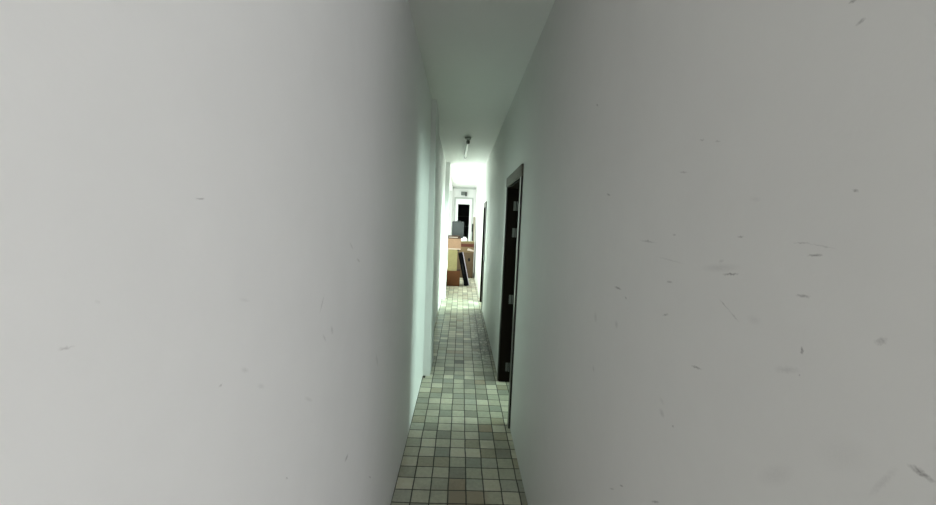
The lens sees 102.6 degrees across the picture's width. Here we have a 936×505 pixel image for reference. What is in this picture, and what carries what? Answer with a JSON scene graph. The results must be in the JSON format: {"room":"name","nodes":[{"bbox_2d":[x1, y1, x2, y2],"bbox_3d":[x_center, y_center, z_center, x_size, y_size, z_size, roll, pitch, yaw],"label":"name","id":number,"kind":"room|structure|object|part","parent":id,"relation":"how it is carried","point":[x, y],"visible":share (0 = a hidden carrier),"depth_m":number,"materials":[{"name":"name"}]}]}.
{"room":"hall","nodes":[
{"label":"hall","id":0,"kind":"room"},
{"bbox_2d":[0,0,452,504],"bbox_3d":[-0.493,-0.148,4.194,0.296,2.780,17.600,2,5,-1],"label":"wall","id":1,"kind":"structure","parent":0,"point":[225,225],"depth_m":0.51,"materials":[{"name":"paint"}]},
{"bbox_2d":[390,273,527,504],"bbox_3d":[1.770,1.236,6.453,6.500,0.150,22.200,2,5,-1],"label":"floor","id":2,"kind":"structure","parent":0,"point":[459,449],"depth_m":2.93,"materials":[{"name":"tile"}]},
{"bbox_2d":[446,269,459,285],"bbox_3d":[-0.372,0.630,9.527,0.329,0.384,0.400,2,5,-1],"label":"cardboard box","id":3,"kind":"object","parent":2,"relation":"on","point":[453,277],"visible":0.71,"depth_m":9.33,"materials":[{"name":"brown cardboard"}]},
{"bbox_2d":[447,249,457,270],"bbox_3d":[-0.390,0.175,9.490,0.231,0.527,0.392,2,5,-1],"label":"cardboard box","id":4,"kind":"object","parent":3,"relation":"on","point":[452,254],"visible":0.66,"depth_m":9.29,"materials":[{"name":"yellow cardboard"}]},
{"bbox_2d":[448,238,460,249],"bbox_3d":[-0.338,-0.221,9.458,0.324,0.272,0.402,2,5,-1],"label":"cardboard box","id":5,"kind":"object","parent":4,"relation":"on","point":[453,244],"visible":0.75,"depth_m":9.26,"materials":[{"name":"beige cardboard"}]},
{"bbox_2d":[448,235,459,238],"bbox_3d":[-0.345,-0.384,9.316,0.296,0.075,0.138,2,5,-1],"label":"carton","id":6,"kind":"object","parent":5,"relation":"on","point":[449,236],"visible":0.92,"depth_m":9.25,"materials":[{"name":"brown cardboard"}]},
{"bbox_2d":[452,221,463,238],"bbox_3d":[-0.255,-0.580,9.489,0.298,0.445,0.185,2,5,-1],"label":"hard case","id":7,"kind":"object","parent":5,"relation":"on","point":[457,226],"visible":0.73,"depth_m":9.39,"materials":[{"name":"grey plastic"}]},
{"bbox_2d":[458,252,468,285],"bbox_3d":[-0.110,0.412,9.528,0.311,0.834,0.323,2,5,-1],"label":"case","id":8,"kind":"object","parent":2,"relation":"on","point":[460,254],"visible":1,"depth_m":9.38,"materials":[{"name":"black plastic"}]},
{"bbox_2d":[457,251,473,277],"bbox_3d":[-0.098,0.348,10.963,0.483,0.738,0.402,2,5,-1],"label":"carton","id":9,"kind":"object","parent":2,"relation":"on","point":[468,257],"visible":0.45,"depth_m":10.76,"materials":[{"name":"brown cardboard"}]},
{"bbox_2d":[459,241,473,252],"bbox_3d":[-0.035,-0.170,10.917,0.425,0.306,0.412,2,5,-1],"label":"carton","id":10,"kind":"object","parent":9,"relation":"on","point":[467,246],"visible":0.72,"depth_m":10.72,"materials":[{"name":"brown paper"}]},
{"bbox_2d":[472,217,474,260],"bbox_3d":[0.135,-0.202,11.511,0.090,1.765,0.530,2,5,-1],"label":"wooden board","id":11,"kind":"object","parent":2,"relation":"on","point":[473,224],"visible":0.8,"depth_m":11.22,"materials":[{"name":"brown wood"}]},
{"bbox_3d":[0.156,-0.201,11.511,0.046,1.765,0.530,2,5,-1],"label":"panel","id":12,"kind":"part","parent":11,"relation":"part of","materials":[{"name":"beige wood"}]},
{"bbox_2d":[451,189,475,234],"bbox_3d":[-0.180,-0.840,12.948,0.785,2.780,0.150,2,5,-1],"label":"wall","id":13,"kind":"structure","parent":0,"point":[471,193],"depth_m":12.79,"materials":[{"name":"paint"}]},
{"bbox_2d":[454,197,472,240],"bbox_3d":[-0.184,-0.661,12.875,0.640,2.435,0.025,2,5,-1],"label":"trim","id":14,"kind":"structure","parent":13,"relation":"attached to","point":[455,197],"depth_m":12.80,"materials":[{"name":"grey paint"}]},
{"bbox_2d":[453,187,475,189],"bbox_3d":[-0.125,-2.186,12.734,0.780,0.060,0.060,2,5,-1],"label":"trim","id":15,"kind":"structure","parent":13,"relation":"attached to","point":[453,187],"depth_m":12.70,"materials":[{"name":"grey paint"}]},
{"bbox_2d":[455,199,471,240],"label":"door","id":16,"kind":"structure","parent":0,"point":[458,201],"depth_m":13.91,"materials":[{"name":"paint"}]},
{"bbox_2d":[458,204,469,250],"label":"window","id":17,"kind":"structure","parent":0,"point":[463,209],"depth_m":17.12,"materials":[{"name":"black glass"}]},
{"bbox_2d":[408,0,554,187],"bbox_3d":[1.891,-1.683,6.218,6.500,0.150,22.200,2,5,-1],"label":"ceiling","id":18,"kind":"structure","parent":0,"point":[476,55],"depth_m":2.77,"materials":[{"name":"paint"}]},
{"bbox_2d":[464,137,470,158],"bbox_3d":[-0.009,-1.599,5.774,0.096,0.104,1.253,2,5,-1],"label":"tube light","id":19,"kind":"object","parent":18,"relation":"attached to","point":[468,139],"visible":1,"depth_m":5.35,"materials":[{"name":"glass"}]},
{"bbox_2d":[473,0,935,504],"bbox_3d":[0.391,-0.308,6.640,0.140,2.780,12.730,2,5,-1],"label":"wall","id":20,"kind":"structure","parent":0,"point":[726,287],"depth_m":0.64,"materials":[{"name":"paint"}]},
{"bbox_2d":[479,201,486,309],"bbox_3d":[0.658,0.052,7.231,0.758,1.990,0.750,2,5,-1],"label":"door","id":21,"kind":"structure","parent":20,"relation":"in","point":[485,203],"depth_m":7.48,"materials":[{"name":"brown wood"}]},
{"bbox_3d":[0.281,0.054,7.568,0.014,1.900,0.065,2,5,-1],"label":"casing","id":22,"kind":"part","parent":21,"relation":"part of","materials":[{"name":"white wood"}]},
{"bbox_2d":[497,164,523,428],"bbox_3d":[0.826,0.342,3.344,0.958,2.050,0.950,2,5,-1],"label":"door frame","id":23,"kind":"structure","parent":20,"relation":"in","point":[514,182],"depth_m":3.70,"materials":[{"name":"brown wood"}]},
{"bbox_3d":[0.347,0.332,3.778,0.014,1.960,0.065,2,5,-1],"label":"casing","id":24,"kind":"part","parent":23,"relation":"part of","materials":[{"name":"brown wood"}]},
{"bbox_3d":[0.397,-0.652,3.255,0.016,0.090,0.950,2,5,-1],"label":"head casing","id":25,"kind":"part","parent":23,"relation":"part of","materials":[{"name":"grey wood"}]},
{"bbox_3d":[0.363,0.404,2.897,0.014,1.960,0.065,2,5,-1],"label":"casing","id":26,"kind":"part","parent":23,"relation":"part of","materials":[{"name":"brown wood"}]}
]}

